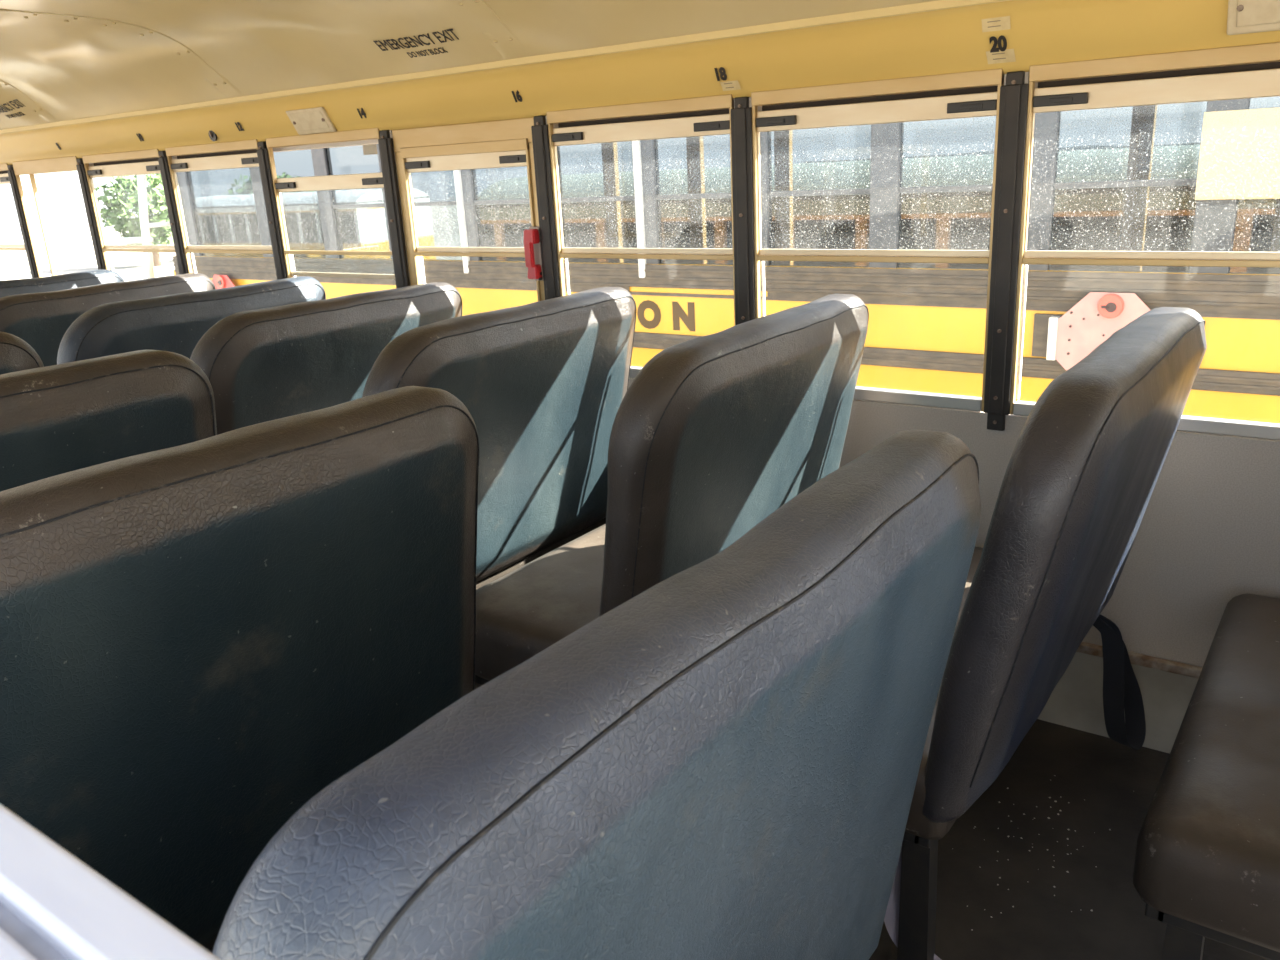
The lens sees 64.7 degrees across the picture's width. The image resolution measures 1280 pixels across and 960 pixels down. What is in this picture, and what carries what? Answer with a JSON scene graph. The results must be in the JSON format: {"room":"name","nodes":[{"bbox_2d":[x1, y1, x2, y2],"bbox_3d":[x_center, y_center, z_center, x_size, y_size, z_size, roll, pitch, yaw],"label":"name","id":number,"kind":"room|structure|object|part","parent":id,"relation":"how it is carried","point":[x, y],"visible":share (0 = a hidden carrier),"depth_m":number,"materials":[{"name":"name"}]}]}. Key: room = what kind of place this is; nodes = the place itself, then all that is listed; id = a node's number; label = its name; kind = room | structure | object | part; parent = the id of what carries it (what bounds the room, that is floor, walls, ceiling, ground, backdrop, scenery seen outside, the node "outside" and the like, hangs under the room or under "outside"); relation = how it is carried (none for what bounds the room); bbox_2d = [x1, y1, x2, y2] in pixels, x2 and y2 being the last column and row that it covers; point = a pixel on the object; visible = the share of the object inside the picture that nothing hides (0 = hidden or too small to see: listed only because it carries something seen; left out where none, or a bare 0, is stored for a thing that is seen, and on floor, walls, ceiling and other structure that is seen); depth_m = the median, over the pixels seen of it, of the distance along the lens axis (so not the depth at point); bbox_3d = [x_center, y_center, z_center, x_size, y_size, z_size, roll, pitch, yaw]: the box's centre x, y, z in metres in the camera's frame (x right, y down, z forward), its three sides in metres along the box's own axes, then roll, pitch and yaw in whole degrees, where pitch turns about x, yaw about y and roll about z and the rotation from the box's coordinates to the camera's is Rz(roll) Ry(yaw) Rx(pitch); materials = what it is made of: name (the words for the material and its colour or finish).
{"room":"vehicle interior","nodes":[
{"label":"vehicle interior","id":0,"kind":"room"},
{"bbox_2d":[0,0,937,129],"bbox_3d":[-2.174,-1.266,2.954,11.445,0.292,2.170,10,22,35],"label":"ceiling","id":1,"kind":"structure","parent":0,"point":[63,60],"depth_m":3.23,"materials":[{"name":"beige metal"}]},
{"bbox_2d":[0,99,24,117],"bbox_3d":[-2.888,-1.694,4.620,0.347,0.064,0.065,10,22,35],"label":"exit marking","id":2,"kind":"object","parent":1,"relation":"attached to","point":[15,100],"visible":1,"depth_m":4.60,"materials":[{"name":"black paint"}]},
{"bbox_2d":[373,29,458,57],"bbox_3d":[-0.664,-1.316,3.056,0.347,0.055,0.065,10,22,35],"label":"exit marking","id":3,"kind":"object","parent":1,"relation":"attached to","point":[451,30],"visible":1,"depth_m":3.06,"materials":[{"name":"black paint"}]},
{"bbox_2d":[89,72,1279,666],"bbox_3d":[-1.406,-0.657,4.168,11.481,1.800,0.120,10,22,35],"label":"wall","id":4,"kind":"structure","parent":0,"point":[1208,535],"depth_m":2.36,"materials":[{"name":"grey metal"}]},
{"bbox_2d":[0,163,25,250],"bbox_3d":[-3.439,-1.278,5.450,0.651,0.800,0.056,10,22,35],"label":"window","id":5,"kind":"structure","parent":4,"relation":"in","point":[4,178],"depth_m":5.24,"materials":[{"name":"metal"}]},
{"bbox_2d":[7,165,38,277],"bbox_3d":[-3.167,-1.197,5.233,0.062,0.832,0.031,10,22,35],"label":"window post","id":6,"kind":"object","parent":4,"relation":"attached to","point":[12,178],"visible":0.55,"depth_m":5.18,"materials":[{"name":"black metal"}]},
{"bbox_2d":[12,156,88,276],"bbox_3d":[-2.860,-1.184,5.048,0.651,0.802,0.066,10,22,35],"label":"window","id":7,"kind":"structure","parent":4,"relation":"in","point":[63,164],"depth_m":5.07,"materials":[{"name":"metal"}]},
{"bbox_2d":[76,158,105,269],"bbox_3d":[-2.591,-1.100,4.827,0.062,0.832,0.031,10,22,35],"label":"window post","id":8,"kind":"object","parent":4,"relation":"attached to","point":[80,166],"visible":0.46,"depth_m":4.76,"materials":[{"name":"black metal"}]},
{"bbox_2d":[82,149,174,270],"bbox_3d":[-2.287,-1.085,4.639,0.651,0.800,0.056,10,22,35],"label":"window","id":9,"kind":"structure","parent":4,"relation":"in","point":[141,162],"depth_m":4.59,"materials":[{"name":"metal"}]},
{"bbox_3d":[-2.301,-1.240,4.582,0.633,0.374,0.010,10,21,35],"label":"sash","id":10,"kind":"part","parent":9,"relation":"part of","materials":[{"name":"clear glass"}]},
{"bbox_2d":[158,151,187,273],"bbox_3d":[-2.015,-1.004,4.421,0.062,0.832,0.031,10,22,35],"label":"window post","id":11,"kind":"object","parent":4,"relation":"attached to","point":[163,161],"visible":0.53,"depth_m":4.36,"materials":[{"name":"black metal"}]},
{"bbox_2d":[209,130,216,140],"bbox_3d":[-1.706,-1.373,4.028,0.044,0.044,0.018,10,22,35],"label":"grommet","id":12,"kind":"object","parent":4,"relation":"attached to","point":[212,135],"visible":1,"depth_m":4.02,"materials":[{"name":"black"}]},
{"bbox_2d":[165,139,272,272],"bbox_3d":[-1.711,-0.988,4.234,0.651,0.800,0.056,10,22,35],"label":"window","id":13,"kind":"structure","parent":4,"relation":"in","point":[236,154],"depth_m":4.17,"materials":[{"name":"metal"}]},
{"bbox_3d":[-1.725,-1.143,4.177,0.633,0.374,0.010,10,21,35],"label":"sash","id":14,"kind":"part","parent":13,"relation":"part of","materials":[{"name":"clear glass"}]},
{"bbox_2d":[235,122,243,130],"bbox_3d":[-1.545,-1.363,3.896,0.032,0.032,0.016,10,22,35],"label":"seat number","id":15,"kind":"object","parent":4,"relation":"attached to","point":[238,123],"visible":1,"depth_m":3.90,"materials":[{"name":"black"}]},
{"bbox_2d":[257,141,287,279],"bbox_3d":[-1.439,-0.907,4.016,0.062,0.832,0.031,10,22,35],"label":"window post","id":16,"kind":"object","parent":4,"relation":"attached to","point":[262,151],"visible":0.52,"depth_m":3.96,"materials":[{"name":"black metal"}]},
{"bbox_2d":[286,107,336,134],"bbox_3d":[-1.189,-1.296,3.650,0.210,0.083,0.054,10,22,35],"label":"cover plate","id":17,"kind":"object","parent":4,"relation":"attached to","point":[316,120],"visible":1,"depth_m":3.63,"materials":[{"name":"beige metal"}]},
{"bbox_2d":[266,128,394,278],"bbox_3d":[-1.135,-0.892,3.828,0.651,0.800,0.056,10,22,35],"label":"window","id":18,"kind":"structure","parent":4,"relation":"in","point":[365,180],"depth_m":3.78,"materials":[{"name":"metal"}]},
{"bbox_3d":[-1.144,-0.951,3.801,0.633,0.374,0.010,10,21,35],"label":"sash","id":19,"kind":"part","parent":18,"relation":"part of","materials":[{"name":"clear glass"}]},
{"bbox_2d":[357,108,366,117],"bbox_3d":[-0.959,-1.265,3.483,0.032,0.032,0.016,10,22,35],"label":"seat number","id":20,"kind":"object","parent":4,"relation":"attached to","point":[362,111],"visible":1,"depth_m":3.48,"materials":[{"name":"black paint"}]},
{"bbox_2d":[378,130,409,287],"bbox_3d":[-0.863,-0.810,3.610,0.062,0.832,0.031,10,22,35],"label":"window post","id":21,"kind":"object","parent":4,"relation":"attached to","point":[386,149],"visible":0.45,"depth_m":3.55,"materials":[{"name":"black metal"}]},
{"bbox_2d":[392,117,544,300],"bbox_3d":[-0.559,-0.789,3.424,0.651,0.788,0.056,10,22,35],"label":"window","id":22,"kind":"structure","parent":4,"relation":"in","point":[501,143],"depth_m":3.34,"materials":[{"name":"metal"}]},
{"bbox_3d":[-0.568,-0.923,3.371,0.563,0.320,0.010,10,21,35],"label":"sash","id":23,"kind":"part","parent":22,"relation":"part of","materials":[{"name":"clear glass"}]},
{"bbox_2d":[0,0,1010,133],"bbox_3d":[-1.541,-1.435,3.818,11.450,0.022,0.037,10,22,35],"label":"trim","id":24,"kind":"structure","parent":4,"relation":"attached to","point":[940,4],"depth_m":2.83,"materials":[{"name":"yellow"}]},
{"bbox_2d":[511,90,521,101],"bbox_3d":[-0.373,-1.167,3.070,0.032,0.033,0.017,10,22,35],"label":"seat number","id":25,"kind":"object","parent":4,"relation":"attached to","point":[518,96],"visible":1,"depth_m":3.07,"materials":[{"name":"black paint"}]},
{"bbox_2d":[531,116,560,299],"bbox_3d":[-0.287,-0.714,3.205,0.062,0.832,0.031,10,22,35],"label":"window post","id":26,"kind":"object","parent":4,"relation":"attached to","point":[540,135],"visible":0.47,"depth_m":3.15,"materials":[{"name":"black metal"}]},
{"bbox_2d":[524,226,542,280],"bbox_3d":[-0.343,-0.720,3.220,0.046,0.170,0.043,10,22,35],"label":"emergency latch","id":27,"kind":"object","parent":26,"relation":"attached to","point":[532,245],"visible":1,"depth_m":3.21,"materials":[{"name":"red plastic"}]},
{"bbox_2d":[0,0,1279,164],"bbox_3d":[-1.515,-1.367,3.870,11.450,0.144,0.097,10,22,35],"label":"overhead trim panel","id":28,"kind":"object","parent":4,"relation":"attached to","point":[952,40],"depth_m":2.65,"materials":[{"name":"yellow metal"}]},
{"bbox_2d":[546,94,735,377],"bbox_3d":[0.016,-0.698,3.017,0.651,0.800,0.056,10,22,35],"label":"window","id":29,"kind":"structure","parent":4,"relation":"in","point":[709,115],"depth_m":2.93,"materials":[{"name":"metal"}]},
{"bbox_3d":[0.030,-0.329,3.124,0.633,0.031,0.031,10,21,35],"label":"sill","id":30,"kind":"part","parent":29,"relation":"part of","materials":[{"name":"metal"}]},
{"bbox_3d":[0.003,-0.853,2.960,0.633,0.374,0.010,10,21,35],"label":"sash","id":31,"kind":"part","parent":29,"relation":"part of","materials":[{"name":"clear glass"}]},
{"bbox_2d":[714,67,726,80],"bbox_3d":[0.213,-1.068,2.658,0.032,0.032,0.016,10,22,35],"label":"number","id":32,"kind":"object","parent":4,"relation":"attached to","point":[721,69],"visible":1,"depth_m":2.66,"materials":[{"name":"black paint"}]},
{"bbox_2d":[720,80,740,90],"bbox_3d":[0.239,-1.042,2.671,0.055,0.022,0.016,10,22,35],"label":"sticker","id":33,"kind":"object","parent":4,"relation":"attached to","point":[728,85],"visible":1,"depth_m":2.67,"materials":[{"name":"brown paper"}]},
{"bbox_2d":[731,97,755,324],"bbox_3d":[0.288,-0.617,2.799,0.062,0.832,0.031,10,22,35],"label":"window post","id":34,"kind":"object","parent":4,"relation":"attached to","point":[741,115],"visible":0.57,"depth_m":2.75,"materials":[{"name":"black metal"}]},
{"bbox_2d":[751,68,1003,411],"bbox_3d":[0.592,-0.602,2.611,0.651,0.800,0.056,10,22,35],"label":"window","id":35,"kind":"structure","parent":4,"relation":"in","point":[969,94],"depth_m":2.53,"materials":[{"name":"metal"}]},
{"bbox_3d":[0.578,-0.756,2.555,0.633,0.374,0.010,10,21,35],"label":"sash","id":36,"kind":"part","parent":35,"relation":"part of","materials":[{"name":"clear glass"}]},
{"bbox_3d":[0.606,-0.233,2.718,0.633,0.031,0.031,10,21,35],"label":"sill","id":37,"kind":"part","parent":35,"relation":"part of","materials":[{"name":"metal"}]},
{"bbox_2d":[981,16,1010,31],"bbox_3d":[0.784,-1.003,2.224,0.062,0.026,0.011,10,22,35],"label":"sticker","id":38,"kind":"object","parent":4,"relation":"attached to","point":[998,23],"visible":1,"depth_m":2.22,"materials":[{"name":"brown paper"}]},
{"bbox_2d":[989,35,1006,52],"bbox_3d":[0.797,-0.970,2.247,0.038,0.033,0.017,10,22,35],"label":"number","id":39,"kind":"object","parent":4,"relation":"attached to","point":[993,38],"visible":1,"depth_m":2.25,"materials":[{"name":"black paint"}]},
{"bbox_2d":[986,49,1015,63],"bbox_3d":[0.809,-0.950,2.265,0.062,0.026,0.020,10,22,35],"label":"sticker","id":40,"kind":"object","parent":4,"relation":"attached to","point":[1008,55],"visible":1,"depth_m":2.27,"materials":[{"name":"brown paper"}]},
{"bbox_2d":[984,71,1028,430],"bbox_3d":[0.864,-0.521,2.394,0.062,0.832,0.031,10,22,35],"label":"window post","id":41,"kind":"object","parent":4,"relation":"attached to","point":[1013,105],"visible":1,"depth_m":2.38,"materials":[{"name":"black metal"}]},
{"bbox_2d":[1037,652,1197,753],"bbox_3d":[-1.415,0.110,4.365,11.450,0.222,0.010,10,22,35],"label":"lower wall panel","id":42,"kind":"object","parent":4,"relation":"attached to","point":[1076,701],"depth_m":2.53,"materials":[{"name":"grey metal"}]},
{"bbox_2d":[1076,642,1202,678],"bbox_3d":[-1.425,-0.005,4.323,11.450,0.024,0.022,10,22,35],"label":"trim","id":43,"kind":"structure","parent":4,"relation":"attached to","point":[1184,669],"depth_m":2.44,"materials":[{"name":"grey metal"}]},
{"bbox_2d":[1009,42,1279,440],"bbox_3d":[1.168,-0.505,2.206,0.651,0.800,0.056,10,22,35],"label":"window","id":44,"kind":"structure","parent":4,"relation":"in","point":[1245,71],"depth_m":2.18,"materials":[{"name":"metal"}]},
{"bbox_3d":[1.182,-0.136,2.312,0.633,0.031,0.031,10,21,35],"label":"sill","id":45,"kind":"part","parent":44,"relation":"part of","materials":[{"name":"metal"}]},
{"bbox_3d":[1.154,-0.660,2.149,0.633,0.374,0.010,10,21,35],"label":"sash","id":46,"kind":"part","parent":44,"relation":"part of","materials":[{"name":"clear glass"}]},
{"bbox_2d":[1227,0,1279,34],"bbox_3d":[1.264,-0.903,1.902,0.275,0.090,0.048,10,22,35],"label":"cover plate","id":47,"kind":"object","parent":4,"relation":"attached to","point":[1244,16],"visible":1,"depth_m":1.96,"materials":[{"name":"beige metal"}]},
{"bbox_2d":[475,683,1268,959],"bbox_3d":[-2.076,0.558,3.532,11.450,0.060,2.400,10,22,35],"label":"floor","id":48,"kind":"structure","parent":0,"point":[1106,783],"depth_m":2.13,"materials":[{"name":"rubber"}]},
{"bbox_2d":[0,332,43,374],"bbox_3d":[-1.883,0.269,2.373,0.640,1.166,0.911,10,22,35],"label":"seat","id":49,"kind":"object","parent":48,"relation":"on","point":[16,354],"visible":0.08,"depth_m":2.33,"materials":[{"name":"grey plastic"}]},
{"bbox_2d":[0,270,123,297],"bbox_3d":[-2.787,-0.342,4.537,0.679,1.122,1.058,10,22,35],"label":"seat","id":50,"kind":"object","parent":48,"relation":"on","point":[94,277],"visible":0.09,"depth_m":4.30,"materials":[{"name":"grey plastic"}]},
{"bbox_2d":[0,273,215,366],"bbox_3d":[-2.211,-0.243,4.132,0.679,1.118,1.058,10,22,35],"label":"seat","id":51,"kind":"object","parent":48,"relation":"on","point":[42,319],"visible":0.17,"depth_m":3.66,"materials":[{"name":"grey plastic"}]},
{"bbox_2d":[0,350,216,491],"bbox_3d":[-1.306,0.365,1.967,0.642,1.168,0.911,10,22,35],"label":"seat","id":52,"kind":"object","parent":48,"relation":"on","point":[58,419],"visible":0.24,"depth_m":1.80,"materials":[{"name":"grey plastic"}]},
{"bbox_2d":[57,276,325,364],"bbox_3d":[-1.635,-0.147,3.726,0.677,1.119,1.058,10,22,35],"label":"seat","id":53,"kind":"object","parent":48,"relation":"on","point":[175,323],"visible":0.12,"depth_m":3.25,"materials":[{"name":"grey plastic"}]},
{"bbox_2d":[0,386,479,953],"bbox_3d":[-0.723,0.467,1.573,0.641,1.150,0.934,10,22,35],"label":"seat","id":54,"kind":"object","parent":48,"relation":"on","point":[199,639],"visible":0.7,"depth_m":1.30,"materials":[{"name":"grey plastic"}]},
{"bbox_2d":[190,282,461,434],"bbox_3d":[-1.059,-0.051,3.320,0.679,1.121,1.058,10,22,35],"label":"seat","id":55,"kind":"object","parent":48,"relation":"on","point":[272,363],"visible":0.23,"depth_m":2.85,"materials":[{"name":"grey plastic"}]},
{"bbox_2d":[362,287,636,589],"bbox_3d":[-0.483,0.046,2.915,0.678,1.119,1.058,10,22,35],"label":"seat","id":56,"kind":"object","parent":48,"relation":"on","point":[543,385],"visible":0.47,"depth_m":2.66,"materials":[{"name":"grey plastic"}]},
{"bbox_2d":[212,429,980,959],"bbox_3d":[-0.074,0.559,1.223,0.634,1.118,1.107,10,22,35],"label":"seat","id":57,"kind":"object","parent":48,"relation":"on","point":[723,762],"visible":1,"depth_m":0.79,"materials":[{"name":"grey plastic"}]},
{"bbox_2d":[475,294,868,684],"bbox_3d":[0.094,0.142,2.508,0.681,1.120,1.058,10,22,35],"label":"seat","id":58,"kind":"object","parent":48,"relation":"on","point":[714,434],"visible":0.59,"depth_m":2.11,"materials":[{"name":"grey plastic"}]},
{"bbox_3d":[0.035,0.355,2.580,0.385,0.030,0.922,10,21,35],"label":"frame","id":59,"kind":"part","parent":58,"relation":"part of","materials":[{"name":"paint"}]},
{"bbox_2d":[475,524,605,680],"bbox_3d":[0.020,0.254,2.585,0.504,0.165,1.017,10,21,35],"label":"cushion","id":60,"kind":"object","parent":58,"relation":"on","point":[527,610],"depth_m":2.28,"materials":[{"name":"grey leather"}]},
{"bbox_3d":[0.243,0.002,2.288,0.226,0.735,0.972,10,21,35],"label":"backrest","id":61,"kind":"part","parent":58,"relation":"part of","materials":[{"name":"grey leather"}]},
{"bbox_2d":[952,775,1109,929],"bbox_3d":[0.833,0.801,2.153,0.296,0.003,0.710,10,22,35],"label":"crumbs","id":62,"kind":"object","parent":48,"relation":"on","point":[1054,775],"visible":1,"depth_m":2.19,"materials":[{"name":"grey food"}]},
{"bbox_2d":[884,307,1206,959],"bbox_3d":[0.696,0.247,2.072,0.628,1.120,1.078,10,22,35],"label":"seat","id":63,"kind":"object","parent":48,"relation":"on","point":[1084,467],"visible":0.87,"depth_m":1.57,"materials":[{"name":"leather"}]},
{"bbox_3d":[0.490,0.763,1.782,0.090,0.334,0.080,10,21,35],"label":"leg","id":64,"kind":"part","parent":63,"relation":"part of","materials":[{"name":"paint"}]},
{"bbox_3d":[0.606,0.454,2.166,0.385,0.030,0.942,10,21,35],"label":"frame","id":65,"kind":"part","parent":63,"relation":"part of","materials":[{"name":"paint"}]},
{"bbox_2d":[905,546,982,839],"bbox_3d":[0.617,0.367,2.156,0.438,0.146,1.037,10,21,35],"label":"cushion","id":66,"kind":"object","parent":63,"relation":"on","point":[931,816],"depth_m":1.66,"materials":[{"name":"grey leather"}]},
{"bbox_3d":[0.818,0.102,1.872,0.241,0.736,0.992,10,21,35],"label":"backrest","id":67,"kind":"part","parent":63,"relation":"part of","materials":[{"name":"leather"}]},
{"bbox_2d":[1133,594,1279,959],"bbox_3d":[1.272,0.341,1.679,0.615,1.119,1.058,10,22,35],"label":"seat","id":68,"kind":"object","parent":48,"relation":"on","point":[1207,864],"visible":1,"depth_m":1.51,"materials":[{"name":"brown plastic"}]},
{"bbox_3d":[0.830,0.812,1.565,0.090,0.334,0.080,10,21,35],"label":"leg","id":69,"kind":"part","parent":68,"relation":"part of","materials":[{"name":"paint"}]},
{"bbox_3d":[1.187,0.548,1.768,0.385,0.030,0.922,10,21,35],"label":"frame","id":70,"kind":"part","parent":68,"relation":"part of","materials":[{"name":"paint"}]},
{"bbox_3d":[-2.814,-0.005,2.351,11.450,1.800,0.060,10,22,35],"label":"wall","id":71,"kind":"structure","parent":0,"visible":0},
{"bbox_2d":[0,804,219,959],"bbox_3d":[-0.136,0.369,0.388,0.828,0.390,0.055,10,22,35],"label":"window","id":72,"kind":"structure","parent":71,"relation":"in","point":[54,906],"depth_m":0.40,"materials":[{"name":"metal"}]},
{"label":"outside","id":73,"kind":"structure","parent":0,"visible":0},
{"bbox_2d":[0,226,175,280],"bbox_3d":[-11.150,-4.964,28.119,170.000,1.400,150.000,10,22,35],"label":"ground","id":74,"kind":"structure","parent":73,"point":[72,251],"depth_m":57.12,"materials":[{"name":"white"}]},
{"bbox_2d":[95,173,173,265],"bbox_3d":[-22.783,-12.238,46.788,4.327,4.685,4.508,10,22,35],"label":"tree","id":75,"kind":"object","parent":74,"relation":"on","point":[122,203],"visible":0.63,"depth_m":45.64,"materials":[{"name":"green plant"}]},
{"bbox_2d":[105,96,1279,423],"bbox_3d":[1.042,-1.229,6.651,13.261,3.180,2.453,10,22,35],"label":"bus","id":76,"kind":"object","parent":74,"relation":"on","point":[1204,175],"visible":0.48,"depth_m":5.12,"materials":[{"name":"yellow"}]},
{"bbox_3d":[-4.514,-2.305,9.203,1.055,1.144,0.453,10,21,35],"label":"mirror arm","id":77,"kind":"part","parent":76,"relation":"part of","materials":[{"name":"white metal"}]},
{"bbox_3d":[-3.858,-2.367,8.624,0.150,0.910,0.058,10,21,35],"label":"window post","id":78,"kind":"part","parent":76,"relation":"part of","materials":[{"name":"grey metal"}]},
{"bbox_2d":[216,275,224,287],"bbox_3d":[-3.525,-1.664,8.493,0.109,0.109,0.020,10,21,35],"label":"lamp","id":79,"kind":"object","parent":76,"relation":"attached to","point":[220,279],"depth_m":8.48,"materials":[{"name":"red plastic"}]},
{"bbox_3d":[-3.430,-2.294,8.311,0.930,0.905,0.004,10,21,35],"label":"pane","id":80,"kind":"part","parent":76,"relation":"part of","materials":[{"name":"clear glass"}]},
{"bbox_3d":[-2.991,-2.221,8.014,0.150,0.910,0.058,10,21,35],"label":"window post","id":81,"kind":"part","parent":76,"relation":"part of","materials":[{"name":"grey metal"}]},
{"bbox_3d":[-2.672,-2.167,7.778,0.660,0.905,0.004,10,21,35],"label":"pane","id":82,"kind":"part","parent":76,"relation":"part of","materials":[{"name":"clear glass"}]},
{"bbox_3d":[-2.343,-2.113,7.558,0.150,0.910,0.058,10,21,35],"label":"window post","id":83,"kind":"part","parent":76,"relation":"part of","materials":[{"name":"grey metal"}]},
{"bbox_3d":[-2.051,-2.063,7.340,0.595,0.905,0.004,10,21,35],"label":"pane","id":84,"kind":"part","parent":76,"relation":"part of","materials":[{"name":"clear glass"}]},
{"bbox_3d":[-2.046,-1.997,7.362,0.585,0.027,0.018,10,21,35],"label":"sash rail","id":85,"kind":"part","parent":76,"relation":"part of","materials":[{"name":"white metal"}]},
{"bbox_3d":[-1.748,-2.013,7.138,0.150,0.910,0.058,10,21,35],"label":"window post","id":86,"kind":"part","parent":76,"relation":"part of","materials":[{"name":"white metal"}]},
{"bbox_3d":[-1.451,-1.897,6.942,0.585,0.027,0.018,10,21,35],"label":"sash rail","id":87,"kind":"part","parent":76,"relation":"part of","materials":[{"name":"white metal"}]},
{"bbox_3d":[-1.455,-1.963,6.921,0.595,0.905,0.004,10,21,35],"label":"pane","id":88,"kind":"part","parent":76,"relation":"part of","materials":[{"name":"clear glass"}]},
{"bbox_3d":[-1.198,-1.873,6.716,0.044,0.980,0.026,10,21,35],"label":"post trim","id":89,"kind":"part","parent":76,"relation":"part of","materials":[{"name":"white metal"}]},
{"bbox_3d":[-1.152,-1.913,6.719,0.150,0.910,0.058,10,21,35],"label":"window post","id":90,"kind":"part","parent":76,"relation":"part of","materials":[{"name":"white metal"}]},
{"bbox_3d":[-0.860,-1.863,6.502,0.595,0.905,0.004,10,21,35],"label":"pane","id":91,"kind":"part","parent":76,"relation":"part of","materials":[{"name":"clear glass"}]},
{"bbox_3d":[-0.856,-1.798,6.523,0.585,0.027,0.018,10,21,35],"label":"sash rail","id":92,"kind":"part","parent":76,"relation":"part of","materials":[{"name":"grey metal"}]},
{"bbox_3d":[-0.260,-1.698,6.104,0.585,0.027,0.018,10,21,35],"label":"sash rail","id":93,"kind":"part","parent":76,"relation":"part of","materials":[{"name":"grey metal"}]},
{"bbox_3d":[-0.265,-1.763,6.082,0.595,0.905,0.004,10,21,35],"label":"pane","id":94,"kind":"part","parent":76,"relation":"part of","materials":[{"name":"clear glass"}]},
{"bbox_3d":[-0.007,-1.673,5.878,0.044,0.980,0.026,10,21,35],"label":"post trim","id":95,"kind":"part","parent":76,"relation":"part of","materials":[{"name":"white metal"}]},
{"bbox_3d":[0.038,-1.713,5.880,0.150,0.910,0.058,10,21,35],"label":"window post","id":96,"kind":"part","parent":76,"relation":"part of","materials":[{"name":"white metal"}]},
{"bbox_3d":[0.335,-1.598,5.685,0.585,0.027,0.018,10,21,35],"label":"sash rail","id":97,"kind":"part","parent":76,"relation":"part of","materials":[{"name":"grey metal"}]},
{"bbox_3d":[0.331,-1.663,5.663,0.595,0.905,0.004,10,21,35],"label":"pane","id":98,"kind":"part","parent":76,"relation":"part of","materials":[{"name":"clear glass"}]},
{"bbox_3d":[0.853,-0.485,5.690,12.150,1.420,0.050,10,21,35],"label":"panel","id":99,"kind":"part","parent":76,"relation":"part of","materials":[{"name":"yellow metal"}]},
{"bbox_3d":[0.634,-1.613,5.461,0.150,0.910,0.058,10,21,35],"label":"window post","id":100,"kind":"part","parent":76,"relation":"part of","materials":[{"name":"beige metal"}]},
{"bbox_3d":[0.930,-1.498,5.265,0.585,0.027,0.018,10,21,35],"label":"sash rail","id":101,"kind":"part","parent":76,"relation":"part of","materials":[{"name":"grey metal"}]},
{"bbox_3d":[0.926,-1.563,5.244,0.595,0.905,0.004,10,21,35],"label":"pane","id":102,"kind":"part","parent":76,"relation":"part of","materials":[{"name":"clear glass"}]},
{"bbox_3d":[1.229,-1.513,5.042,0.150,0.910,0.058,10,21,35],"label":"window post","id":103,"kind":"part","parent":76,"relation":"part of","materials":[{"name":"grey metal"}]},
{"bbox_3d":[1.526,-1.398,4.846,0.585,0.027,0.018,10,21,35],"label":"sash rail","id":104,"kind":"part","parent":76,"relation":"part of","materials":[{"name":"grey metal"}]},
{"bbox_3d":[1.522,-1.463,4.825,0.595,0.905,0.004,10,21,35],"label":"pane","id":105,"kind":"part","parent":76,"relation":"part of","materials":[{"name":"clear glass"}]},
{"bbox_3d":[0.816,-0.716,5.583,12.150,0.095,0.030,10,21,35],"label":"rub rail","id":106,"kind":"part","parent":76,"relation":"part of","materials":[{"name":"black metal"}]},
{"bbox_3d":[1.825,-1.413,4.623,0.150,0.910,0.058,10,21,35],"label":"window post","id":107,"kind":"part","parent":76,"relation":"part of","materials":[{"name":"grey metal"}]},
{"bbox_3d":[2.155,-0.641,4.592,0.710,0.202,0.018,10,21,35],"label":"mount panel","id":108,"kind":"part","parent":76,"relation":"part of","materials":[{"name":"white metal"}]},
{"bbox_3d":[1.933,-0.663,4.722,0.040,0.200,0.069,10,21,35],"label":"hinge plate","id":109,"kind":"part","parent":76,"relation":"part of","materials":[{"name":"white metal"}]},
{"bbox_2d":[1097,294,1123,317],"bbox_3d":[2.102,-0.777,4.511,0.109,0.109,0.020,10,21,35],"label":"lamp","id":110,"kind":"object","parent":76,"relation":"attached to","point":[1108,305],"depth_m":4.50,"materials":[{"name":"red plastic"}]},
{"bbox_3d":[2.121,-1.298,4.427,0.585,0.027,0.018,10,21,35],"label":"sash rail","id":111,"kind":"part","parent":76,"relation":"part of","materials":[{"name":"grey metal"}]},
{"bbox_3d":[2.117,-1.363,4.405,0.595,0.905,0.004,10,21,35],"label":"pane","id":112,"kind":"part","parent":76,"relation":"part of","materials":[{"name":"clear glass"}]},
{"bbox_3d":[2.420,-1.314,4.203,0.150,0.910,0.058,10,21,35],"label":"window post","id":113,"kind":"part","parent":76,"relation":"part of","materials":[{"name":"grey metal"}]},
{"bbox_3d":[2.712,-1.264,3.986,0.595,0.905,0.004,10,21,35],"label":"pane","id":114,"kind":"part","parent":76,"relation":"part of","materials":[{"name":"clear glass"}]}
]}

